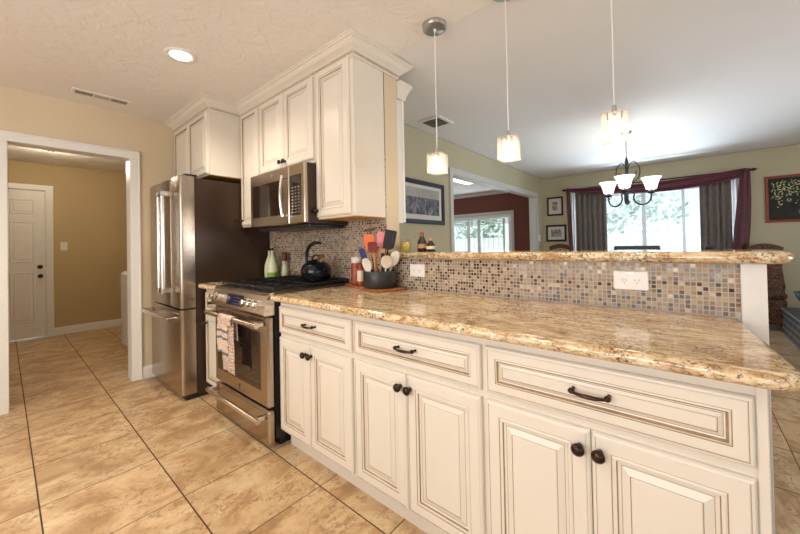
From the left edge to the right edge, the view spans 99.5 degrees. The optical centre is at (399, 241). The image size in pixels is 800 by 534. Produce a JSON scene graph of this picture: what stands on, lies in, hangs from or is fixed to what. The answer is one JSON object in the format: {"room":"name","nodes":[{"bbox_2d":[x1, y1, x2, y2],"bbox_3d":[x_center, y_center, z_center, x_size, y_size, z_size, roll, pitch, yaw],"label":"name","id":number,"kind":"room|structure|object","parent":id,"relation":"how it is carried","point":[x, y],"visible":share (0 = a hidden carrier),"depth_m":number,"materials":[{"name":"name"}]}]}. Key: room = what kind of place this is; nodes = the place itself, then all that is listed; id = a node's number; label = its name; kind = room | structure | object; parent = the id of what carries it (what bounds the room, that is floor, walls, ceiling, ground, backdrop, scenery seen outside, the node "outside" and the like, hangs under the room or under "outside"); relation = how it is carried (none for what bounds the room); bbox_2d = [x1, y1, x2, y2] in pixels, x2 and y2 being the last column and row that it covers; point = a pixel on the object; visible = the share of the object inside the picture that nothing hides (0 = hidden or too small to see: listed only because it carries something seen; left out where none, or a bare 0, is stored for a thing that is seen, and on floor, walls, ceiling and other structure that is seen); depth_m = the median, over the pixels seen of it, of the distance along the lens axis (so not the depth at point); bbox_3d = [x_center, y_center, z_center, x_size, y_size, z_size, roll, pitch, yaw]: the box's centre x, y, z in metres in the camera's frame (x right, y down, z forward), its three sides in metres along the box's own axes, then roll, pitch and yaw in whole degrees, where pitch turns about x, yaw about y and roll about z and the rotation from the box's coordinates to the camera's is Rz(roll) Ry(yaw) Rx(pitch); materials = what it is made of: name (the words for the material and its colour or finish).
{"room":"kitchen","nodes":[
{"label":"kitchen","id":0,"kind":"room"},
{"bbox_2d":[8,160,126,327],"bbox_3d":[-5.137,0.125,4.716,0.120,2.440,3.300,-2,-1,40],"label":"wall","id":1,"kind":"structure","parent":0,"point":[89,205],"depth_m":5.09,"materials":[{"name":"beige paint"}]},
{"bbox_2d":[8,189,45,340],"bbox_3d":[-5.245,0.313,4.493,0.117,2.038,0.748,-2,-1,40],"label":"door","id":2,"kind":"structure","parent":1,"relation":"in","point":[26,208],"depth_m":4.66,"materials":[{"name":"white paint"}]},
{"bbox_2d":[8,183,53,336],"bbox_3d":[-5.274,0.280,4.522,0.116,2.130,0.905,-2,-1,40],"label":"trim","id":3,"kind":"structure","parent":1,"relation":"attached to","point":[48,190],"depth_m":4.79,"materials":[{"name":"white paint"}]},
{"bbox_2d":[60,242,67,250],"bbox_3d":[-4.878,0.072,4.919,0.012,0.120,0.075,-2,-1,40],"label":"light switch","id":4,"kind":"object","parent":1,"relation":"attached to","point":[63,245],"visible":1,"depth_m":4.92,"materials":[{"name":"white plastic"}]},
{"bbox_2d":[54,318,120,335],"bbox_3d":[-4.547,1.283,5.262,0.016,0.112,1.155,-2,-1,40],"label":"baseboard","id":5,"kind":"structure","parent":1,"relation":"attached to","point":[115,322],"depth_m":5.08,"materials":[{"name":"white paint"}]},
{"bbox_2d":[0,85,174,366],"bbox_3d":[-3.236,0.060,2.277,0.120,2.440,4.060,-2,-1,40],"label":"wall","id":6,"kind":"structure","parent":0,"point":[21,111],"depth_m":3.03,"materials":[{"name":"beige paint"}]},
{"bbox_2d":[0,130,141,415],"bbox_3d":[-2.737,0.224,2.850,0.164,2.104,0.877,-2,-1,40],"label":"trim","id":7,"kind":"structure","parent":6,"relation":"attached to","point":[132,158],"depth_m":2.91,"materials":[{"name":"white paint"}]},
{"bbox_2d":[142,364,154,378],"bbox_3d":[-2.120,1.215,3.440,0.016,0.112,0.813,-2,-1,40],"label":"baseboard","id":8,"kind":"structure","parent":6,"relation":"attached to","point":[146,370],"depth_m":3.15,"materials":[{"name":"white paint"}]},
{"bbox_2d":[0,0,799,195],"bbox_3d":[0.620,-1.279,3.079,11.400,0.100,10.300,-2,-1,40],"label":"ceiling","id":9,"kind":"structure","parent":0,"point":[693,78],"depth_m":2.35,"materials":[{"name":"white paint"}]},
{"bbox_2d":[70,87,130,105],"bbox_3d":[-2.413,-1.166,2.744,0.110,0.012,0.360,-2,-1,40],"label":"ceiling vent","id":10,"kind":"object","parent":9,"relation":"in","point":[73,90],"visible":1,"depth_m":2.72,"materials":[{"name":"white metal"}]},
{"bbox_2d":[163,47,196,63],"bbox_3d":[-1.412,-1.194,2.182,0.184,0.007,0.184,-2,-1,40],"label":"recessed light","id":11,"kind":"object","parent":9,"relation":"in","point":[180,55],"visible":1,"depth_m":2.18,"materials":[{"name":"white paint"}]},
{"bbox_2d":[422,17,446,169],"bbox_3d":[0.204,-0.810,1.925,0.136,0.846,0.136,-2,-1,40],"label":"pendant light","id":12,"kind":"object","parent":9,"relation":"hanging from","point":[433,26],"visible":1,"depth_m":1.92,"materials":[{"name":"silver glass"}]},
{"bbox_2d":[435,148,438,156],"bbox_3d":[0.211,-0.506,1.921,0.024,0.045,0.024,-2,-1,40],"label":"socket","id":13,"kind":"object","parent":12,"relation":"attached to","point":[437,149],"depth_m":1.91,"materials":[{"name":"silver metal"}]},
{"bbox_2d":[418,115,453,128],"bbox_3d":[0.369,-1.217,3.478,0.260,0.020,0.280,-2,-1,40],"label":"ceiling vent","id":14,"kind":"object","parent":9,"relation":"in","point":[430,122],"visible":0.97,"depth_m":3.45,"materials":[{"name":"white metal"}]},
{"bbox_2d":[453,178,472,184],"bbox_3d":[1.045,-1.171,6.300,0.260,0.078,1.150,-2,-1,40],"label":"fluorescent fixture","id":15,"kind":"object","parent":9,"relation":"attached to","point":[454,180],"visible":0.17,"depth_m":6.42,"materials":[{"name":"white paint"}]},
{"bbox_2d":[494,0,511,156],"bbox_3d":[0.522,-0.820,1.653,0.136,0.846,0.136,-2,-1,40],"label":"pendant light","id":16,"kind":"object","parent":9,"relation":"hanging from","point":[508,135],"visible":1,"depth_m":1.65,"materials":[{"name":"white glass"}]},
{"bbox_2d":[506,130,510,140],"bbox_3d":[0.528,-0.515,1.650,0.024,0.045,0.024,-2,-1,40],"label":"socket","id":17,"kind":"object","parent":16,"relation":"attached to","point":[508,136],"depth_m":1.64,"materials":[{"name":"silver metal"}]},
{"bbox_2d":[611,0,618,136],"bbox_3d":[0.857,-0.829,1.367,0.136,0.846,0.136,-2,-1,40],"label":"pendant light","id":18,"kind":"object","parent":9,"relation":"hanging from","point":[614,122],"visible":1,"depth_m":1.36,"materials":[{"name":"white glass"}]},
{"bbox_2d":[611,105,617,117],"bbox_3d":[0.863,-0.525,1.364,0.024,0.045,0.024,-2,-1,40],"label":"socket","id":19,"kind":"object","parent":18,"relation":"attached to","point":[614,113],"depth_m":1.36,"materials":[{"name":"silver metal"}]},
{"bbox_2d":[599,130,661,206],"bbox_3d":[2.596,-0.839,3.881,0.623,0.857,0.553,-2,-1,40],"label":"chandelier","id":20,"kind":"object","parent":9,"relation":"hanging from","point":[624,181],"visible":1,"depth_m":3.87,"materials":[{"name":"white glass"}]},
{"bbox_2d":[0,325,799,533],"bbox_3d":[0.410,1.242,2.748,11.400,0.060,9.500,-2,-1,40],"label":"floor","id":21,"kind":"structure","parent":0,"point":[86,448],"depth_m":1.86,"materials":[{"name":"tile"}]},
{"bbox_2d":[121,271,127,346],"bbox_3d":[-3.116,0.780,4.333,0.500,1.000,0.625,-2,-1,40],"label":"washing machine","id":22,"kind":"object","parent":21,"relation":"on","point":[124,307],"visible":0.15,"depth_m":4.13,"materials":[{"name":"white metal"}]},
{"bbox_2d":[141,173,267,400],"bbox_3d":[-1.814,0.366,3.147,0.829,1.790,0.813,-2,-1,40],"label":"refrigerator","id":23,"kind":"object","parent":21,"relation":"on","point":[198,237],"visible":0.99,"depth_m":2.78,"materials":[{"name":"silver metal"}]},
{"bbox_2d":[202,290,218,391],"bbox_3d":[-1.272,0.808,2.841,0.340,0.877,0.629,-2,-1,40],"label":"base cabinet","id":24,"kind":"object","parent":21,"relation":"on","point":[210,322],"visible":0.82,"depth_m":2.67,"materials":[{"name":"beige paint"}]},
{"bbox_2d":[198,281,225,290],"bbox_3d":[-1.289,0.352,2.850,0.347,0.037,0.647,-2,-1,40],"label":"countertop","id":25,"kind":"structure","parent":24,"relation":"on","point":[209,286],"depth_m":2.62,"materials":[{"name":"beige stone"}]},
{"bbox_2d":[264,248,270,276],"bbox_3d":[-1.195,0.197,3.106,0.092,0.275,0.092,-2,-1,40],"label":"oil bottle","id":26,"kind":"object","parent":25,"relation":"on","point":[269,249],"visible":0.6,"depth_m":3.08,"materials":[{"name":"green glass"}]},
{"bbox_2d":[267,248,277,276],"bbox_3d":[-1.131,0.194,3.005,0.093,0.275,0.093,-2,-1,40],"label":"oil bottle","id":27,"kind":"object","parent":25,"relation":"on","point":[272,267],"visible":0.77,"depth_m":2.97,"materials":[{"name":"green glass"}]},
{"bbox_2d":[281,252,287,275],"bbox_3d":[-1.010,0.211,2.968,0.056,0.236,0.056,-2,-1,40],"label":"pepper mill","id":28,"kind":"object","parent":25,"relation":"on","point":[284,261],"visible":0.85,"depth_m":2.95,"materials":[{"name":"green glass"}]},
{"bbox_2d":[204,274,348,446],"bbox_3d":[-0.872,0.757,2.442,0.760,0.955,0.715,-2,-1,40],"label":"gas range","id":29,"kind":"object","parent":21,"relation":"on","point":[250,397],"visible":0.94,"depth_m":2.12,"materials":[{"name":"silver metal"}]},
{"bbox_2d":[217,313,237,374],"bbox_3d":[-1.121,0.662,2.204,0.205,0.368,0.054,-2,-1,40],"label":"dish towel","id":30,"kind":"object","parent":29,"relation":"hanging from","point":[227,331],"visible":0.99,"depth_m":2.18,"materials":[{"name":"beige fabric"}]},
{"bbox_2d":[218,283,345,294],"bbox_3d":[-0.853,0.326,2.479,0.758,0.027,0.620,-2,-1,40],"label":"cooktop","id":31,"kind":"object","parent":29,"relation":"in","point":[232,287],"depth_m":2.23,"materials":[{"name":"metal"}]},
{"bbox_2d":[301,241,331,281],"bbox_3d":[-0.602,0.139,2.400,0.216,0.281,0.254,-1,-1,6],"label":"kettle","id":32,"kind":"object","parent":29,"relation":"on","point":[314,270],"visible":1,"depth_m":2.34,"materials":[{"name":"black metal"}]},
{"bbox_2d":[279,303,365,492],"bbox_3d":[-0.289,0.779,2.001,0.654,0.877,0.629,-2,-1,40],"label":"base cabinet","id":33,"kind":"object","parent":21,"relation":"on","point":[317,356],"visible":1,"depth_m":1.76,"materials":[{"name":"beige paint"}]},
{"bbox_2d":[354,316,488,533],"bbox_3d":[0.212,0.765,1.573,0.664,0.877,0.629,-2,-1,40],"label":"base cabinet","id":34,"kind":"object","parent":21,"relation":"on","point":[420,402],"visible":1,"depth_m":1.32,"materials":[{"name":"beige paint"}]},
{"bbox_2d":[271,285,799,391],"bbox_3d":[0.226,0.307,1.558,2.043,0.037,0.644,-2,-1,40],"label":"countertop","id":35,"kind":"structure","parent":34,"relation":"on","point":[714,348],"depth_m":1.08,"materials":[{"name":"beige stone"}]},
{"bbox_2d":[345,283,360,287],"bbox_3d":[-0.276,0.300,2.322,0.146,0.012,0.233,-1,-1,-29],"label":"cutting board","id":36,"kind":"object","parent":35,"relation":"on","point":[346,284],"visible":0.5,"depth_m":2.26,"materials":[{"name":"brown wood"}]},
{"bbox_2d":[351,257,360,284],"bbox_3d":[-0.301,0.201,2.343,0.076,0.188,0.076,-2,-1,40],"label":"spice jar","id":37,"kind":"object","parent":36,"relation":"on","point":[355,261],"visible":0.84,"depth_m":2.31,"materials":[{"name":"red glass"}]},
{"bbox_2d":[357,264,363,285],"bbox_3d":[-0.261,0.222,2.256,0.051,0.142,0.051,-2,-1,40],"label":"spice jar","id":38,"kind":"object","parent":36,"relation":"on","point":[360,269],"visible":0.78,"depth_m":2.23,"materials":[{"name":"glass"}]},
{"bbox_2d":[359,286,405,292],"bbox_3d":[-0.126,0.294,2.111,0.289,0.014,0.236,-2,-1,40],"label":"cutting board","id":39,"kind":"object","parent":35,"relation":"on","point":[397,288],"visible":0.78,"depth_m":2.03,"materials":[{"name":"brown wood"}]},
{"bbox_2d":[363,269,395,288],"bbox_3d":[-0.126,0.234,2.121,0.206,0.106,0.206,-2,-1,40],"label":"utensil crock","id":40,"kind":"object","parent":39,"relation":"on","point":[386,279],"visible":0.92,"depth_m":2.03,"materials":[{"name":"metal"}]},
{"bbox_2d":[359,248,366,259],"bbox_3d":[-0.202,0.156,2.079,0.098,0.231,0.021,-1,-1,-18],"label":"brush","id":41,"kind":"object","parent":40,"relation":"in","point":[362,252],"visible":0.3,"depth_m":2.07,"materials":[{"name":"blue plastic"}]},
{"bbox_2d":[362,258,370,270],"bbox_3d":[-0.192,0.186,2.062,0.047,0.173,0.095,-2,-1,40],"label":"slotted spoon","id":42,"kind":"object","parent":40,"relation":"in","point":[366,263],"visible":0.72,"depth_m":2.04,"materials":[{"name":"white plastic"}]},
{"bbox_2d":[364,234,374,269],"bbox_3d":[-0.181,0.113,2.126,0.093,0.316,0.027,-1,-1,15],"label":"spatula","id":43,"kind":"object","parent":40,"relation":"in","point":[367,238],"visible":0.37,"depth_m":2.13,"materials":[{"name":"orange plastic"}]},
{"bbox_2d":[365,228,375,233],"bbox_3d":[-0.176,0.092,2.172,0.098,0.359,0.032,-1,-1,20],"label":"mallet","id":44,"kind":"object","parent":40,"relation":"in","point":[370,229],"visible":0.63,"depth_m":2.17,"materials":[{"name":"brown wood"}]},
{"bbox_2d":[368,242,377,271],"bbox_3d":[-0.166,0.136,2.074,0.062,0.268,0.034,-1,-1,-6],"label":"spatula","id":45,"kind":"object","parent":40,"relation":"in","point":[372,246],"visible":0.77,"depth_m":2.06,"materials":[{"name":"red plastic"}]},
{"bbox_2d":[371,250,378,271],"bbox_3d":[-0.151,0.153,2.108,0.058,0.234,0.020,-1,-1,0],"label":"wooden spoon","id":46,"kind":"object","parent":40,"relation":"in","point":[376,252],"visible":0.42,"depth_m":2.10,"materials":[{"name":"brown wood"}]},
{"bbox_2d":[377,231,384,260],"bbox_3d":[-0.113,0.103,2.144,0.067,0.333,0.025,-1,-1,0],"label":"spatula","id":47,"kind":"object","parent":40,"relation":"in","point":[380,235],"visible":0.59,"depth_m":2.15,"materials":[{"name":"pink plastic"}]},
{"bbox_2d":[379,249,384,271],"bbox_3d":[-0.112,0.156,2.090,0.046,0.225,0.019,-1,-1,-16],"label":"wooden spatula","id":48,"kind":"object","parent":40,"relation":"in","point":[380,250],"visible":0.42,"depth_m":2.09,"materials":[{"name":"brown wood"}]},
{"bbox_2d":[381,255,391,270],"bbox_3d":[-0.083,0.177,2.067,0.072,0.184,0.047,-1,-1,27],"label":"spoon","id":49,"kind":"object","parent":40,"relation":"in","point":[386,261],"visible":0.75,"depth_m":2.06,"materials":[{"name":"white plastic"}]},
{"bbox_2d":[383,229,396,270],"bbox_3d":[-0.070,0.096,2.136,0.110,0.346,0.021,-1,-1,8],"label":"turner","id":50,"kind":"object","parent":40,"relation":"in","point":[390,235],"visible":0.79,"depth_m":2.13,"materials":[{"name":"black plastic"}]},
{"bbox_2d":[389,251,399,270],"bbox_3d":[-0.050,0.164,2.117,0.098,0.212,0.030,-1,-1,8],"label":"spoon","id":51,"kind":"object","parent":40,"relation":"in","point":[394,255],"visible":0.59,"depth_m":2.11,"materials":[{"name":"white plastic"}]},
{"bbox_2d":[549,244,571,249],"bbox_3d":[2.814,0.623,6.037,0.390,1.155,0.430,-2,-1,40],"label":"wooden chair","id":52,"kind":"object","parent":21,"relation":"on","point":[555,246],"visible":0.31,"depth_m":6.18,"materials":[{"name":"brown wood"}]},
{"bbox_2d":[484,339,772,533],"bbox_3d":[0.718,0.750,1.141,0.667,0.877,0.629,-2,-1,40],"label":"base cabinet","id":53,"kind":"object","parent":21,"relation":"on","point":[576,444],"visible":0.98,"depth_m":0.90,"materials":[{"name":"beige paint"}]},
{"bbox_2d":[614,245,660,249],"bbox_3d":[2.567,0.611,3.624,0.400,1.135,0.440,-2,-1,40],"label":"dining chair","id":54,"kind":"object","parent":21,"relation":"on","point":[657,247],"visible":0.24,"depth_m":3.46,"materials":[{"name":"black wood"}]},
{"bbox_2d":[705,246,714,249],"bbox_3d":[3.354,0.599,3.440,0.374,1.124,0.418,-2,-1,40],"label":"dining chair","id":55,"kind":"object","parent":21,"relation":"on","point":[706,247],"visible":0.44,"depth_m":3.38,"materials":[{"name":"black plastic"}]},
{"bbox_2d":[746,243,787,326],"bbox_3d":[4.843,0.585,4.468,0.355,1.115,0.400,-2,-1,40],"label":"upholstered chair","id":56,"kind":"object","parent":21,"relation":"on","point":[777,297],"visible":0.44,"depth_m":4.46,"materials":[{"name":"brown fabric"}]},
{"bbox_2d":[781,307,799,348],"bbox_3d":[4.811,0.964,2.927,1.770,0.325,1.930,-2,-1,40],"label":"brick hearth","id":57,"kind":"object","parent":21,"relation":"on","point":[791,316],"visible":1,"depth_m":3.87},
{"bbox_2d":[793,291,799,300],"bbox_3d":[4.748,0.699,3.840,0.378,0.228,0.378,-2,-1,40],"label":"bowl","id":58,"kind":"object","parent":57,"relation":"on","point":[797,293],"visible":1,"depth_m":3.92,"materials":[{"name":"teal ceramic"}]},
{"bbox_2d":[399,124,542,251],"bbox_3d":[1.109,0.001,4.790,0.120,2.440,5.155,-2,-1,40],"label":"wall","id":59,"kind":"structure","parent":0,"point":[420,147],"depth_m":4.03,"materials":[{"name":"green paint"}]},
{"bbox_2d":[405,177,444,224],"bbox_3d":[0.221,-0.424,3.649,0.028,0.470,0.920,-2,-1,40],"label":"framed picture","id":60,"kind":"object","parent":59,"relation":"attached to","point":[425,201],"visible":0.61,"depth_m":3.70},
{"bbox_2d":[405,185,438,199],"bbox_3d":[0.216,-0.524,3.652,0.001,0.100,0.720,-2,-1,40],"label":"print","id":61,"kind":"object","parent":60,"relation":"on","point":[418,192],"depth_m":3.67},
{"bbox_2d":[405,195,438,215],"bbox_3d":[0.219,-0.382,3.650,0.001,0.185,0.720,-2,-1,40],"label":"print","id":62,"kind":"object","parent":60,"relation":"attached to","point":[416,205],"depth_m":3.67},
{"bbox_2d":[449,167,538,250],"bbox_3d":[1.591,0.152,5.349,0.152,2.130,3.140,-2,-1,40],"label":"trim","id":63,"kind":"structure","parent":59,"relation":"attached to","point":[454,173],"depth_m":5.24,"materials":[{"name":"grey paint"}]},
{"bbox_2d":[454,193,529,250],"bbox_3d":[1.593,0.026,8.871,5.300,2.460,0.100,-2,-1,40],"label":"wall","id":64,"kind":"structure","parent":0,"point":[519,204],"depth_m":7.98,"materials":[{"name":"paint"}]},
{"bbox_2d":[454,217,507,250],"bbox_3d":[2.020,0.344,8.606,1.580,1.800,0.050,-2,-1,40],"label":"trim","id":65,"kind":"structure","parent":64,"relation":"attached to","point":[478,221],"depth_m":8.56,"materials":[{"name":"white paint"}]},
{"bbox_2d":[454,191,507,198],"bbox_3d":[1.433,-1.146,8.902,4.670,0.070,0.050,-2,-1,40],"label":"trim","id":66,"kind":"structure","parent":64,"relation":"attached to","point":[492,192],"depth_m":8.42,"materials":[{"name":"grey paint"}]},
{"bbox_2d":[454,214,511,250],"bbox_3d":[1.971,0.305,8.543,1.790,1.880,0.050,-2,-1,40],"label":"door","id":67,"kind":"structure","parent":64,"relation":"in","point":[468,219],"depth_m":8.48,"materials":[{"name":"white paint"}]},
{"bbox_2d":[454,210,514,250],"bbox_3d":[1.935,0.270,8.501,1.930,1.950,0.020,-2,-1,40],"label":"trim","id":68,"kind":"structure","parent":64,"relation":"attached to","point":[510,211],"depth_m":8.01,"materials":[{"name":"grey paint"}]},
{"bbox_2d":[267,72,741,321],"bbox_3d":[-0.284,0.003,2.507,4.072,2.440,0.125,-2,-1,40],"label":"wall","id":69,"kind":"structure","parent":0,"point":[389,83],"depth_m":2.30,"materials":[{"name":"beige paint"}]},
{"bbox_2d":[174,110,240,183],"bbox_3d":[-1.757,-0.833,3.281,0.855,0.572,0.584,-2,-1,40],"label":"upper cabinet","id":70,"kind":"object","parent":69,"relation":"attached to","point":[208,147],"visible":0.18,"depth_m":2.94,"materials":[{"name":"beige paint"}]},
{"bbox_2d":[165,28,413,132],"bbox_3d":[-1.138,-1.149,2.786,2.547,0.094,0.595,-2,-1,30],"label":"crown molding","id":71,"kind":"structure","parent":70,"relation":"attached to","point":[350,42],"depth_m":2.34,"materials":[{"name":"beige paint"}]},
{"bbox_2d":[239,107,259,227],"bbox_3d":[-1.212,-0.629,2.992,0.340,1.008,0.318,-2,-1,40],"label":"upper cabinet","id":72,"kind":"object","parent":69,"relation":"attached to","point":[249,122],"visible":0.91,"depth_m":2.91,"materials":[{"name":"beige paint"}]},
{"bbox_2d":[259,75,315,173],"bbox_3d":[-0.796,-0.838,2.635,0.765,0.615,0.318,-2,-1,40],"label":"upper cabinet","id":73,"kind":"object","parent":69,"relation":"attached to","point":[287,132],"visible":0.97,"depth_m":2.50,"materials":[{"name":"beige paint"}]},
{"bbox_2d":[250,161,347,231],"bbox_3d":[-0.803,-0.303,2.566,0.740,0.429,0.427,-2,-1,40],"label":"microwave","id":74,"kind":"object","parent":73,"relation":"attached to","point":[284,199],"visible":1,"depth_m":2.35,"materials":[{"name":"silver metal"}]},
{"bbox_2d":[271,154,386,282],"bbox_3d":[-0.657,-0.124,2.738,1.490,0.886,0.008,-2,-1,40],"label":"backsplash","id":75,"kind":"structure","parent":69,"relation":"attached to","point":[338,245],"depth_m":2.62,"materials":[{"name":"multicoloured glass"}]},
{"bbox_2d":[313,55,385,220],"bbox_3d":[-0.355,-0.654,2.260,0.385,1.008,0.318,-2,-1,40],"label":"upper cabinet","id":76,"kind":"object","parent":69,"relation":"attached to","point":[349,110],"visible":0.99,"depth_m":2.15,"materials":[{"name":"beige paint"}]},
{"bbox_2d":[396,80,411,223],"bbox_3d":[-0.194,-0.615,2.597,0.660,0.985,0.130,-2,-1,40],"label":"column","id":77,"kind":"structure","parent":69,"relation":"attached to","point":[403,89],"depth_m":2.41,"materials":[{"name":"white paint"}]},
{"bbox_2d":[410,264,424,276],"bbox_3d":[0.105,0.179,2.077,0.114,0.076,0.009,-2,-1,40],"label":"outlet","id":78,"kind":"object","parent":69,"relation":"attached to","point":[416,270],"visible":1,"depth_m":2.07,"materials":[{"name":"white plastic"}]},
{"bbox_2d":[387,259,740,317],"bbox_3d":[0.547,0.190,1.712,1.660,0.189,0.008,-2,-1,40],"label":"backsplash","id":79,"kind":"structure","parent":69,"relation":"attached to","point":[710,289],"depth_m":1.48,"materials":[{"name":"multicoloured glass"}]},
{"bbox_2d":[385,250,794,263],"bbox_3d":[0.670,0.072,1.754,1.789,0.042,0.323,-2,-1,40],"label":"bar ledge","id":80,"kind":"object","parent":69,"relation":"on","point":[647,256],"visible":0.99,"depth_m":1.37,"materials":[{"name":"beige stone"}]},
{"bbox_2d":[401,242,409,250],"bbox_3d":[0.037,0.027,2.283,0.076,0.085,0.076,-2,-1,40],"label":"candle","id":81,"kind":"object","parent":80,"relation":"on","point":[405,246],"visible":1,"depth_m":2.25,"materials":[{"name":"yellow wax"}]},
{"bbox_2d":[417,232,426,251],"bbox_3d":[0.148,-0.001,2.267,0.069,0.135,0.069,-2,-1,40],"label":"liquor bottle","id":82,"kind":"object","parent":80,"relation":"on","point":[421,244],"visible":0.82,"depth_m":2.24,"materials":[{"name":"black glass"}]},
{"bbox_2d":[426,238,434,250],"bbox_3d":[0.201,0.020,2.222,0.061,0.090,0.061,-2,-1,40],"label":"liquor bottle","id":83,"kind":"object","parent":80,"relation":"on","point":[430,245],"visible":0.83,"depth_m":2.20,"materials":[{"name":"black glass"}]},
{"bbox_2d":[613,271,648,290],"bbox_3d":[0.933,0.159,1.371,0.119,0.076,0.009,-2,-1,40],"label":"outlet","id":84,"kind":"object","parent":69,"relation":"attached to","point":[625,280],"visible":1,"depth_m":1.37,"materials":[{"name":"white plastic"}]},
{"bbox_2d":[620,277,628,284],"bbox_3d":[0.914,0.161,1.382,0.031,0.031,0.002,-2,-1,40],"label":"receptacle","id":85,"kind":"object","parent":84,"relation":"attached to","point":[623,280],"depth_m":1.38,"materials":[{"name":"white plastic"}]},
{"bbox_2d":[632,278,641,284],"bbox_3d":[0.947,0.160,1.354,0.031,0.031,0.002,-2,-1,40],"label":"receptacle","id":86,"kind":"object","parent":84,"relation":"attached to","point":[635,281],"depth_m":1.35,"materials":[{"name":"white plastic"}]},
{"bbox_2d":[740,264,774,533],"bbox_3d":[1.210,0.627,1.145,0.063,1.103,0.012,-2,-1,40],"label":"trim","id":87,"kind":"structure","parent":69,"relation":"attached to","point":[753,277],"depth_m":1.14,"materials":[{"name":"white paint"}]},
{"bbox_2d":[541,144,799,307],"bbox_3d":[5.219,-0.082,4.748,6.427,2.440,0.120,-2,-1,40],"label":"wall","id":88,"kind":"structure","parent":0,"point":[782,160],"depth_m":4.83,"materials":[{"name":"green paint"}]},
{"bbox_2d":[547,196,562,215],"bbox_3d":[2.995,-0.678,6.548,0.290,0.360,0.024,-2,-1,40],"label":"framed picture","id":89,"kind":"object","parent":88,"relation":"attached to","point":[554,204],"visible":1,"depth_m":6.54,"materials":[{"name":"black wood"}]},
{"bbox_2d":[552,202,557,210],"bbox_3d":[2.995,-0.678,6.548,0.096,0.166,0.002,-2,-1,40],"label":"print","id":90,"kind":"object","parent":89,"relation":"attached to","point":[554,204],"depth_m":6.55},
{"bbox_2d":[546,224,566,241],"bbox_3d":[3.013,-0.158,6.536,0.370,0.320,0.024,-2,-1,40],"label":"framed picture","id":91,"kind":"object","parent":88,"relation":"attached to","point":[554,233],"visible":1,"depth_m":6.53,"materials":[{"name":"black wood"}]},
{"bbox_2d":[551,229,561,236],"bbox_3d":[3.013,-0.158,6.536,0.188,0.138,0.002,-2,-1,40],"label":"print","id":92,"kind":"object","parent":91,"relation":"attached to","point":[554,232],"depth_m":6.53},
{"bbox_2d":[606,186,698,249],"bbox_3d":[4.122,-0.115,5.677,2.100,1.470,0.050,-2,-1,40],"label":"window","id":93,"kind":"structure","parent":88,"relation":"in","point":[643,195],"depth_m":5.65,"materials":[{"name":"white paint"}]},
{"bbox_2d":[562,168,756,191],"bbox_3d":[4.046,-0.985,5.590,2.575,0.047,0.114,-2,-1,40],"label":"curtain rod","id":94,"kind":"object","parent":88,"relation":"attached to","point":[751,169],"visible":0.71,"depth_m":5.31,"materials":[{"name":"brown metal"}]},
{"bbox_2d":[571,192,576,249],"bbox_3d":[3.236,0.115,6.285,0.076,2.080,0.025,-2,-1,40],"label":"sheer curtain","id":95,"kind":"object","parent":94,"relation":"hanging from","point":[573,202],"visible":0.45,"depth_m":6.29,"materials":[{"name":"white fabric"}]},
{"bbox_2d":[575,193,607,249],"bbox_3d":[3.436,0.103,6.073,0.493,2.090,0.069,-2,-1,40],"label":"curtain","id":96,"kind":"object","parent":94,"relation":"hanging from","point":[591,209],"visible":0.47,"depth_m":6.07,"materials":[{"name":"grey fabric"}]},
{"bbox_2d":[566,168,750,249],"bbox_3d":[3.999,-0.129,5.491,2.385,1.760,0.051,-2,-1,40],"label":"valance","id":97,"kind":"object","parent":94,"relation":"hanging from","point":[742,227],"visible":0.76,"depth_m":4.90,"materials":[{"name":"fabric"}]},
{"bbox_2d":[699,180,732,249],"bbox_3d":[4.681,0.067,5.009,0.349,2.090,0.069,-2,-1,40],"label":"curtain","id":98,"kind":"object","parent":94,"relation":"hanging from","point":[716,227],"visible":0.49,"depth_m":5.00,"materials":[{"name":"grey fabric"}]},
{"bbox_2d":[731,178,738,234],"bbox_3d":[4.865,0.067,4.893,0.081,2.080,0.025,-2,-1,40],"label":"sheer curtain","id":99,"kind":"object","parent":94,"relation":"hanging from","point":[735,182],"visible":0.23,"depth_m":4.91,"materials":[{"name":"white fabric"}]},
{"bbox_2d":[764,174,799,222],"bbox_3d":[5.324,-0.586,4.559,0.560,0.640,0.024,-2,-1,40],"label":"framed picture","id":100,"kind":"object","parent":88,"relation":"attached to","point":[782,192],"visible":1,"depth_m":4.63,"materials":[{"name":"red paint"}]},
{"label":"outside","id":101,"kind":"structure","parent":0,"visible":0},
{"bbox_3d":[10.274,1.309,13.524,26.000,0.150,18.100,-2,-1,40],"label":"lawn","id":102,"kind":"structure","parent":101,"visible":0},
{"bbox_2d":[454,218,502,238],"bbox_3d":[4.179,-0.445,18.814,3.100,3.717,2.712,-2,-1,40],"label":"tree","id":103,"kind":"object","parent":102,"relation":"on","point":[491,228],"visible":0.37,"depth_m":18.16,"materials":[{"name":"green plant"}]},
{"bbox_2d":[455,231,700,250],"bbox_3d":[9.758,0.446,11.421,19.985,1.550,0.040,-2,-1,40],"label":"fence","id":104,"kind":"object","parent":102,"relation":"on","point":[663,239],"visible":0.12,"depth_m":12.40,"materials":[{"name":"white"}]},
{"bbox_2d":[606,191,692,248],"bbox_3d":[10.462,-0.726,14.760,3.461,3.938,2.859,-2,-1,40],"label":"tree","id":105,"kind":"object","parent":102,"relation":"on","point":[663,223],"visible":0.57,"depth_m":14.27,"materials":[{"name":"green plant"}]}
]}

